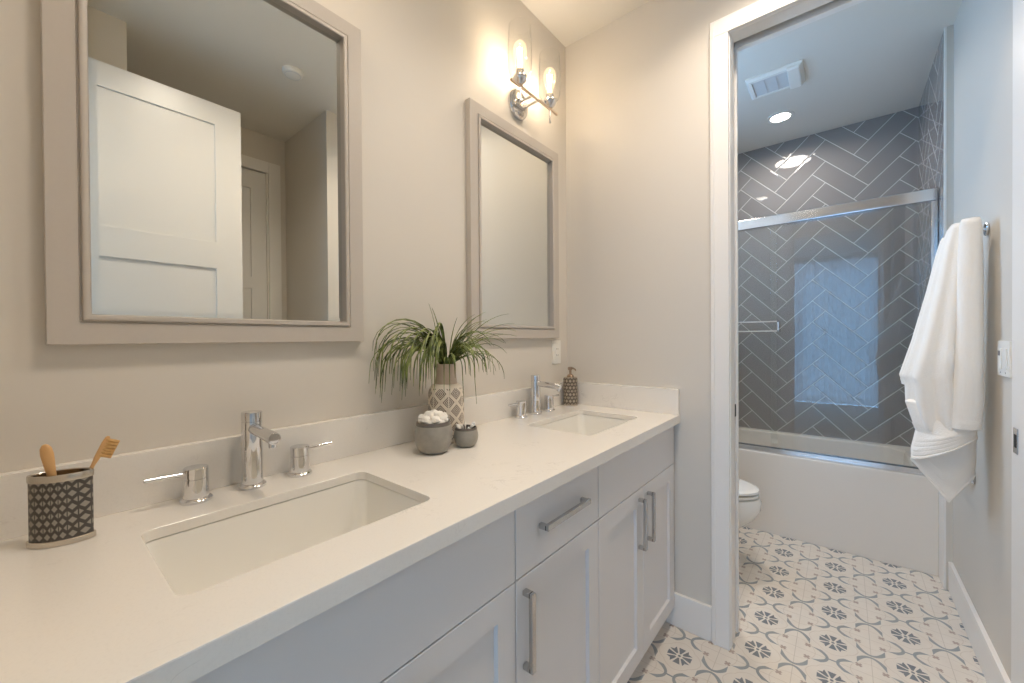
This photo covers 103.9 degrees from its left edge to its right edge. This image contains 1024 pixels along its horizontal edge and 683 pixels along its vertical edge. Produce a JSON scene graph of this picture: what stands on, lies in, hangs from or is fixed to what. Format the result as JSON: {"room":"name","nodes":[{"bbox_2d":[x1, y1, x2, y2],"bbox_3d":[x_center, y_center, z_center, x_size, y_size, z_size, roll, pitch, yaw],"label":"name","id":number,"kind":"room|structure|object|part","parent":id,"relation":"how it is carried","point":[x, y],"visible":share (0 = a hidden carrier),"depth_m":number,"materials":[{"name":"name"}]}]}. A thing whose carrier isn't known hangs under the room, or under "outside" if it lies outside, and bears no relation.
{"room":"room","nodes":[
{"label":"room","id":0,"kind":"room"},
{"bbox_2d":[0,0,566,472],"bbox_3d":[0.276,-0.143,2.141,0.120,2.716,4.045,0,1,40],"label":"wall","id":1,"kind":"structure","parent":0,"point":[421,60],"depth_m":1.19,"materials":[{"name":"beige paint"}]},
{"bbox_2d":[40,0,363,344],"bbox_3d":[-0.628,-0.444,0.928,0.030,0.895,0.599,0,1,40],"label":"wall mirror","id":2,"kind":"object","parent":1,"relation":"attached to","point":[202,159],"visible":1,"depth_m":0.87,"materials":[{"name":"beige paint"}]},
{"bbox_2d":[0,382,562,540],"bbox_3d":[-0.289,0.266,1.345,0.020,0.108,1.826,0,1,40],"label":"backsplash","id":3,"kind":"structure","parent":1,"relation":"attached to","point":[118,486],"depth_m":0.90,"materials":[{"name":"white stone"}]},
{"bbox_2d":[465,97,558,338],"bbox_3d":[0.031,-0.461,1.726,0.030,0.895,0.599,0,1,40],"label":"wall mirror","id":4,"kind":"object","parent":1,"relation":"attached to","point":[512,205],"visible":0.93,"depth_m":1.69,"materials":[{"name":"beige paint"}]},
{"bbox_2d":[481,122,549,325],"bbox_3d":[0.026,-0.461,1.729,0.002,0.799,0.503,0,1,40],"label":"mirror glass","id":5,"kind":"object","parent":4,"relation":"attached to","point":[515,177],"depth_m":1.71,"materials":[{"name":"white mirror"}]},
{"bbox_2d":[508,25,560,123],"bbox_3d":[0.079,-1.106,1.692,0.148,0.300,0.324,0,1,40],"label":"wall sconce","id":6,"kind":"object","parent":1,"relation":"attached to","point":[518,106],"visible":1,"depth_m":1.71,"materials":[{"name":"silver metal"}]},
{"bbox_2d":[513,68,526,85],"bbox_3d":[0.032,-1.050,1.595,0.058,0.057,0.058,0,1,40],"label":"socket","id":7,"kind":"object","parent":6,"relation":"attached to","point":[520,78],"depth_m":1.58,"materials":[{"name":"silver metal"}]},
{"bbox_3d":[0.031,-1.154,1.595,0.098,0.201,0.098,0,1,40],"label":"lamp shade","id":8,"kind":"part","parent":6,"relation":"part of","materials":[{"name":"clear glass"}]},
{"bbox_3d":[0.067,-1.021,1.703,0.082,0.036,0.052,0,1,40],"label":"arm","id":9,"kind":"part","parent":6,"relation":"part of","materials":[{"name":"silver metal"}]},
{"bbox_2d":[543,93,555,108],"bbox_3d":[0.166,-1.053,1.757,0.058,0.057,0.058,0,1,40],"label":"socket","id":10,"kind":"object","parent":6,"relation":"attached to","point":[549,101],"depth_m":1.74,"materials":[{"name":"silver metal"}]},
{"bbox_3d":[0.165,-1.157,1.756,0.098,0.201,0.098,0,1,40],"label":"lamp shade","id":11,"kind":"part","parent":6,"relation":"part of","materials":[{"name":"clear glass"}]},
{"bbox_2d":[552,340,560,363],"bbox_3d":[0.220,0.052,1.972,0.009,0.114,0.072,0,1,40],"label":"wall outlet","id":12,"kind":"object","parent":1,"relation":"attached to","point":[556,344],"visible":1,"depth_m":1.96,"materials":[{"name":"white plastic"}]},
{"bbox_2d":[555,345,558,358],"bbox_3d":[0.222,0.052,1.970,0.002,0.068,0.033,0,1,40],"label":"receptacle","id":13,"kind":"object","parent":12,"relation":"attached to","point":[556,346],"depth_m":1.97,"materials":[{"name":"white plastic"}]},
{"bbox_2d":[565,0,758,605],"bbox_3d":[0.899,-0.143,1.625,1.499,2.716,0.126,0,1,40],"label":"wall","id":14,"kind":"structure","parent":0,"point":[638,85],"depth_m":1.77,"materials":[{"name":"beige paint"}]},
{"bbox_2d":[666,592,711,641],"bbox_3d":[0.741,1.145,1.682,0.181,0.140,0.015,0,1,40],"label":"baseboard","id":15,"kind":"structure","parent":14,"relation":"attached to","point":[691,615],"depth_m":1.67,"materials":[{"name":"white paint"}]},
{"bbox_2d":[729,33,738,648],"bbox_3d":[0.897,-0.001,1.629,0.018,2.432,0.134,0,1,40],"label":"trim","id":16,"kind":"structure","parent":14,"relation":"attached to","point":[733,54],"depth_m":1.61,"materials":[{"name":"white paint"}]},
{"bbox_2d":[710,0,803,650],"bbox_3d":[1.115,-0.026,1.351,0.816,2.483,0.024,0,1,40],"label":"trim","id":17,"kind":"structure","parent":14,"relation":"attached to","point":[720,29],"depth_m":1.58,"materials":[{"name":"white paint"}]},
{"bbox_2d":[730,0,865,51],"bbox_3d":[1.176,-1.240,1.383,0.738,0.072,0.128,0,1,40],"label":"trim","id":18,"kind":"structure","parent":14,"relation":"attached to","point":[806,11],"depth_m":1.51,"materials":[{"name":"white paint"}]},
{"bbox_2d":[520,0,961,153],"bbox_3d":[1.191,-1.552,1.366,2.520,0.100,4.045,0,1,40],"label":"ceiling","id":19,"kind":"structure","parent":0,"point":[868,59],"depth_m":2.13,"materials":[{"name":"white paint"}]},
{"bbox_2d":[745,59,805,99],"bbox_3d":[1.522,-1.495,2.316,0.270,0.032,0.230,0,1,40],"label":"exhaust fan","id":20,"kind":"object","parent":19,"relation":"attached to","point":[792,75],"visible":1,"depth_m":2.29,"materials":[{"name":"white plastic"}]},
{"bbox_2d":[752,72,788,95],"bbox_3d":[1.504,-1.501,2.330,0.163,0.018,0.170,0,1,40],"label":"grille","id":21,"kind":"object","parent":20,"relation":"attached to","point":[779,81],"depth_m":2.33,"materials":[{"name":"grey plastic"}]},
{"bbox_2d":[767,110,793,123],"bbox_3d":[1.811,-1.512,2.706,0.156,0.006,0.156,0,1,40],"label":"recessed light","id":22,"kind":"object","parent":19,"relation":"in","point":[782,116],"visible":1,"depth_m":2.70,"materials":[{"name":"white plastic"}]},
{"bbox_2d":[627,526,986,682],"bbox_3d":[1.211,1.264,1.387,2.520,0.100,4.045,0,1,40],"label":"floor","id":23,"kind":"structure","parent":0,"point":[809,613],"depth_m":1.67,"materials":[{"name":"tile"}]},
{"bbox_2d":[191,511,514,682],"bbox_3d":[-0.407,0.787,0.776,0.561,0.884,0.696,0,1,40],"label":"vanity cabinet","id":24,"kind":"object","parent":23,"relation":"on","point":[448,616],"visible":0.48,"depth_m":0.68,"materials":[{"name":"white paint"}]},
{"bbox_2d":[0,382,679,682],"bbox_3d":[-0.082,0.283,1.174,0.557,0.142,1.826,0,1,40],"label":"countertop","id":25,"kind":"structure","parent":24,"relation":"on","point":[100,608],"depth_m":0.69,"materials":[{"name":"white stone"}]},
{"bbox_2d":[26,467,95,549],"bbox_3d":[-0.741,0.271,0.659,0.053,0.114,0.076,0,1,40],"label":"toothbrush holder","id":26,"kind":"object","parent":25,"relation":"on","point":[61,505],"visible":0.99,"depth_m":0.64,"materials":[{"name":"grey ceramic"}]},
{"bbox_2d":[39,444,56,475],"bbox_3d":[-0.745,0.237,0.650,0.028,0.143,0.009,-1,1,-32],"label":"toothbrush","id":27,"kind":"object","parent":26,"relation":"in","point":[47,456],"visible":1,"depth_m":0.65,"materials":[{"name":"brown wood"}]},
{"bbox_2d":[90,436,119,467],"bbox_3d":[-0.720,0.237,0.682,0.078,0.145,0.008,-1,1,-40],"label":"toothbrush","id":28,"kind":"object","parent":26,"relation":"in","point":[108,446],"visible":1,"depth_m":0.69,"materials":[{"name":"brown wood"}]},
{"bbox_3d":[-0.725,0.237,0.678,0.066,0.145,0.006,-1,1,-43],"label":"handle","id":29,"kind":"part","parent":28,"relation":"part of","materials":[{"name":"brown wood"}]},
{"bbox_2d":[143,410,331,505],"bbox_3d":[-0.544,0.241,0.868,0.158,0.168,0.364,0,1,40],"label":"faucet","id":30,"kind":"object","parent":25,"relation":"on","point":[253,432],"visible":1,"depth_m":0.88,"materials":[{"name":"silver metal"}]},
{"bbox_3d":[-0.681,0.267,0.785,0.009,0.011,0.061,0,1,40],"label":"lever","id":31,"kind":"part","parent":30,"relation":"part of","materials":[{"name":"silver metal"}]},
{"bbox_3d":[-0.649,0.292,0.823,0.054,0.069,0.054,0,1,40],"label":"handle","id":32,"kind":"part","parent":30,"relation":"part of","materials":[{"name":"silver metal"}]},
{"bbox_3d":[-0.585,0.241,0.901,0.053,0.168,0.053,0,1,40],"label":"spout","id":33,"kind":"part","parent":30,"relation":"part of","materials":[{"name":"silver metal"}]},
{"bbox_3d":[-0.528,0.196,0.854,0.115,0.031,0.025,0,1,40],"label":"spout","id":34,"kind":"part","parent":30,"relation":"part of","materials":[{"name":"silver metal"}]},
{"bbox_3d":[-0.519,0.290,0.980,0.054,0.069,0.054,0,1,40],"label":"handle","id":35,"kind":"part","parent":30,"relation":"part of","materials":[{"name":"silver metal"}]},
{"bbox_3d":[-0.488,0.264,1.018,0.009,0.011,0.061,0,1,40],"label":"lever","id":36,"kind":"part","parent":30,"relation":"part of","materials":[{"name":"silver metal"}]},
{"bbox_2d":[145,479,421,595],"bbox_3d":[-0.399,0.424,0.757,0.322,0.159,0.456,0,1,40],"label":"sink","id":37,"kind":"object","parent":25,"relation":"in","point":[196,559],"visible":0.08,"depth_m":0.83,"materials":[{"name":"white ceramic"}]},
{"bbox_2d":[414,419,452,454],"bbox_3d":[-0.228,0.276,1.168,0.111,0.090,0.111,0,1,40],"label":"bowl","id":38,"kind":"object","parent":25,"relation":"on","point":[430,439],"visible":0.81,"depth_m":1.12,"materials":[{"name":"grey ceramic"}]},
{"bbox_2d":[421,416,430,423],"bbox_3d":[-0.245,0.223,1.140,0.027,0.022,0.027,0,1,40],"label":"ball","id":39,"kind":"object","parent":38,"relation":"in","point":[424,419],"visible":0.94,"depth_m":1.13,"materials":[{"name":"white fabric"}]},
{"bbox_2d":[424,411,433,417],"bbox_3d":[-0.238,0.215,1.158,0.033,0.031,0.034,0,0,-6],"label":"ball","id":40,"kind":"object","parent":38,"relation":"in","point":[430,414],"visible":0.65,"depth_m":1.15,"materials":[{"name":"white fabric"}]},
{"bbox_2d":[431,416,439,423],"bbox_3d":[-0.218,0.223,1.138,0.025,0.023,0.027,0,1,40],"label":"ball","id":41,"kind":"object","parent":38,"relation":"in","point":[434,419],"visible":1,"depth_m":1.13,"materials":[{"name":"white fabric"}]},
{"bbox_2d":[433,411,442,415],"bbox_3d":[-0.216,0.215,1.164,0.031,0.028,0.032,0,1,40],"label":"ball","id":42,"kind":"object","parent":38,"relation":"in","point":[436,413],"visible":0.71,"depth_m":1.15,"materials":[{"name":"white fabric"}]},
{"bbox_2d":[439,414,446,421],"bbox_3d":[-0.199,0.222,1.156,0.026,0.025,0.025,0,0,-10],"label":"ball","id":43,"kind":"object","parent":38,"relation":"in","point":[443,416],"visible":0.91,"depth_m":1.15,"materials":[{"name":"white fabric"}]},
{"bbox_2d":[428,363,463,442],"bbox_3d":[-0.213,0.196,1.300,0.115,0.248,0.115,0,1,40],"label":"vase","id":44,"kind":"object","parent":25,"relation":"on","point":[447,398],"visible":0.67,"depth_m":1.26,"materials":[{"name":"beige ceramic"}]},
{"bbox_2d":[369,305,514,403],"bbox_3d":[-0.185,0.036,1.248,0.252,0.316,0.493,0,1,40],"label":"potted plant","id":45,"kind":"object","parent":44,"relation":"in","point":[434,343],"depth_m":1.18,"materials":[{"name":"green plant"}]},
{"bbox_2d":[454,425,477,447],"bbox_3d":[-0.141,0.291,1.229,0.075,0.058,0.075,0,1,40],"label":"bowl","id":46,"kind":"object","parent":25,"relation":"on","point":[464,438],"visible":0.91,"depth_m":1.20,"materials":[{"name":"grey ceramic"}]},
{"bbox_2d":[508,375,561,418],"bbox_3d":[0.142,0.230,1.709,0.158,0.168,0.364,0,1,40],"label":"faucet","id":47,"kind":"object","parent":25,"relation":"on","point":[536,383],"visible":1,"depth_m":1.72,"materials":[{"name":"silver metal"}]},
{"bbox_3d":[0.038,0.281,1.664,0.054,0.069,0.054,0,1,40],"label":"handle","id":48,"kind":"part","parent":47,"relation":"part of","materials":[{"name":"silver metal"}]},
{"bbox_3d":[0.102,0.230,1.742,0.053,0.168,0.053,0,1,40],"label":"spout","id":49,"kind":"part","parent":47,"relation":"part of","materials":[{"name":"silver metal"}]},
{"bbox_3d":[0.168,0.278,1.821,0.054,0.069,0.054,0,1,40],"label":"handle","id":50,"kind":"part","parent":47,"relation":"part of","materials":[{"name":"silver metal"}]},
{"bbox_3d":[0.159,0.185,1.695,0.114,0.031,0.025,0,1,40],"label":"spout","id":51,"kind":"part","parent":47,"relation":"part of","materials":[{"name":"silver metal"}]},
{"bbox_2d":[563,367,577,405],"bbox_3d":[0.285,0.216,1.957,0.071,0.189,0.071,0,0,15],"label":"soap dispenser","id":52,"kind":"object","parent":25,"relation":"on","point":[570,387],"visible":1,"depth_m":1.93,"materials":[{"name":"brown ceramic"}]},
{"bbox_2d":[537,414,629,434],"bbox_3d":[0.289,0.413,1.590,0.322,0.159,0.456,0,1,40],"label":"sink","id":53,"kind":"object","parent":25,"relation":"in","point":[584,424],"visible":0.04,"depth_m":1.77,"materials":[{"name":"white ceramic"}]},
{"bbox_3d":[-0.108,0.840,0.756,0.020,0.613,0.345,0,1,40],"label":"door","id":54,"kind":"part","parent":24,"relation":"part of","materials":[{"name":"white paint"}]},
{"bbox_2d":[514,466,598,682],"bbox_3d":[-0.061,0.781,1.194,0.561,0.884,0.387,0,1,40],"label":"vanity cabinet","id":55,"kind":"object","parent":23,"relation":"on","point":[556,582],"visible":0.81,"depth_m":1.02,"materials":[{"name":"white paint"}]},
{"bbox_3d":[0.039,0.648,0.897,0.028,0.178,0.014,0,1,40],"label":"handle","id":56,"kind":"part","parent":55,"relation":"part of","materials":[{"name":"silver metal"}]},
{"bbox_3d":[0.123,0.442,1.037,0.020,0.167,0.385,0,1,40],"label":"drawer","id":57,"kind":"part","parent":55,"relation":"part of","materials":[{"name":"white paint"}]},
{"bbox_3d":[0.139,0.435,1.019,0.028,0.014,0.205,0,1,40],"label":"handle","id":58,"kind":"part","parent":55,"relation":"part of","materials":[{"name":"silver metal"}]},
{"bbox_2d":[598,426,673,682],"bbox_3d":[0.280,0.776,1.608,0.561,0.884,0.684,0,1,40],"label":"vanity cabinet","id":59,"kind":"object","parent":23,"relation":"on","point":[636,486],"visible":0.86,"depth_m":1.40,"materials":[{"name":"white paint"}]},
{"bbox_3d":[0.358,0.832,1.322,0.020,0.613,0.339,0,1,40],"label":"door","id":60,"kind":"part","parent":59,"relation":"part of","materials":[{"name":"white paint"}]},
{"bbox_3d":[0.465,0.437,1.451,0.020,0.167,0.681,0,1,40],"label":"false drawer","id":61,"kind":"part","parent":59,"relation":"part of","materials":[{"name":"white paint"}]},
{"bbox_3d":[0.459,0.641,1.406,0.028,0.178,0.014,0,1,40],"label":"handle","id":62,"kind":"part","parent":59,"relation":"part of","materials":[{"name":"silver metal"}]},
{"bbox_3d":[0.510,0.641,1.468,0.028,0.178,0.014,0,1,40],"label":"handle","id":63,"kind":"part","parent":59,"relation":"part of","materials":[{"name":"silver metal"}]},
{"bbox_3d":[0.577,0.829,1.585,0.020,0.613,0.339,0,1,40],"label":"door","id":64,"kind":"part","parent":59,"relation":"part of","materials":[{"name":"white paint"}]},
{"bbox_2d":[739,479,761,527],"bbox_3d":[0.996,0.818,2.302,0.752,0.779,0.420,0,1,40],"label":"toilet","id":65,"kind":"object","parent":23,"relation":"on","point":[750,503],"visible":0.1,"depth_m":2.04,"materials":[{"name":"white ceramic"}]},
{"bbox_3d":[1.062,0.799,2.246,0.558,0.018,0.352,0,1,40],"label":"seat","id":66,"kind":"part","parent":65,"relation":"part of","materials":[{"name":"white ceramic"}]},
{"bbox_3d":[1.060,0.771,2.248,0.563,0.030,0.352,0,1,40],"label":"lid","id":67,"kind":"part","parent":65,"relation":"part of","materials":[{"name":"white ceramic"}]},
{"bbox_3d":[1.045,1.009,2.264,0.628,0.397,0.364,0,1,40],"label":"bowl","id":68,"kind":"part","parent":65,"relation":"part of","materials":[{"name":"white ceramic"}]},
{"bbox_2d":[739,427,938,575],"bbox_3d":[1.861,0.948,2.786,1.436,0.501,0.733,0,1,40],"label":"bathtub","id":69,"kind":"object","parent":23,"relation":"on","point":[886,516],"visible":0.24,"depth_m":2.32,"materials":[{"name":"white ceramic"}]},
{"bbox_2d":[738,188,937,474],"bbox_3d":[1.645,-0.045,2.525,1.434,1.490,0.078,0,1,40],"label":"sliding shower door","id":70,"kind":"structure","parent":69,"relation":"on","point":[930,196],"depth_m":2.29,"materials":[{"name":"silver metal"}]},
{"bbox_3d":[1.919,-0.028,2.326,0.706,1.429,0.006,0,1,40],"label":"glass panel","id":71,"kind":"part","parent":70,"relation":"part of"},
{"bbox_3d":[1.647,-0.759,2.527,1.434,0.062,0.056,0,1,40],"label":"header rail","id":72,"kind":"part","parent":70,"relation":"part of","materials":[{"name":"silver metal"}]},
{"bbox_2d":[738,107,918,446],"bbox_3d":[2.088,-0.393,3.063,1.460,2.256,0.009,0,1,40],"label":"tiled wall","id":73,"kind":"structure","parent":0,"point":[842,292],"depth_m":2.88,"materials":[{"name":"grey tile"}]},
{"bbox_2d":[918,31,943,316],"bbox_3d":[2.380,-0.159,2.264,0.030,2.716,0.857,0,1,40],"label":"tiled wall","id":74,"kind":"structure","parent":0,"point":[931,106],"depth_m":2.24,"materials":[{"name":"grey tile"}]},
{"bbox_2d":[939,27,946,588],"bbox_3d":[2.134,-0.155,1.986,0.008,2.716,0.130,0,1,40],"label":"trim","id":75,"kind":"structure","parent":74,"relation":"attached to","point":[942,501],"depth_m":1.94,"materials":[{"name":"white paint"}]},
{"bbox_2d":[899,217,983,502],"bbox_3d":[1.598,0.074,1.501,0.192,1.019,0.224,0,0,28],"label":"towel","id":76,"kind":"object","parent":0,"point":[941,373],"visible":1,"depth_m":1.44,"materials":[{"name":"white fabric"}]},
{"bbox_2d":[946,24,953,589],"bbox_3d":[2.108,-0.154,1.929,0.023,2.716,0.005,0,1,40],"label":"wall","id":77,"kind":"structure","parent":0,"point":[950,29],"depth_m":1.92,"materials":[{"name":"beige paint"}]},
{"bbox_2d":[953,0,1012,680],"bbox_3d":[1.516,-0.144,1.116,0.100,2.716,4.045,0,1,40],"label":"wall","id":78,"kind":"structure","parent":0,"point":[983,29],"depth_m":1.45,"materials":[{"name":"beige paint"}]},
{"bbox_2d":[948,562,1010,682],"bbox_3d":[1.824,1.138,1.579,0.016,0.140,0.922,0,1,40],"label":"baseboard","id":79,"kind":"structure","parent":78,"relation":"attached to","point":[992,668],"depth_m":1.54,"materials":[{"name":"white paint"}]},
{"bbox_2d":[983,222,989,235],"bbox_3d":[1.708,-0.410,1.483,0.071,0.048,0.048,0,1,40],"label":"towel hook","id":80,"kind":"object","parent":78,"relation":"attached to","point":[986,228],"visible":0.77,"depth_m":1.45,"materials":[{"name":"silver metal"}]},
{"bbox_2d":[998,341,1011,377],"bbox_3d":[1.597,0.056,1.302,0.012,0.115,0.124,0,1,40],"label":"light switch","id":81,"kind":"object","parent":78,"relation":"attached to","point":[1004,347],"visible":0.98,"depth_m":1.28,"materials":[{"name":"white plastic"}]},
{"bbox_2d":[1011,0,1023,682],"bbox_3d":[1.471,-0.021,1.151,0.016,2.470,0.161,0,1,40],"label":"trim","id":82,"kind":"structure","parent":78,"relation":"attached to","point":[1017,523],"depth_m":1.18,"materials":[{"name":"white paint"}]},
{"bbox_3d":[1.491,0.294,1.186,0.002,0.075,0.038,0,1,40],"label":"plate","id":83,"kind":"part","parent":82,"relation":"part of","materials":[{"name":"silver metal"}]}
]}

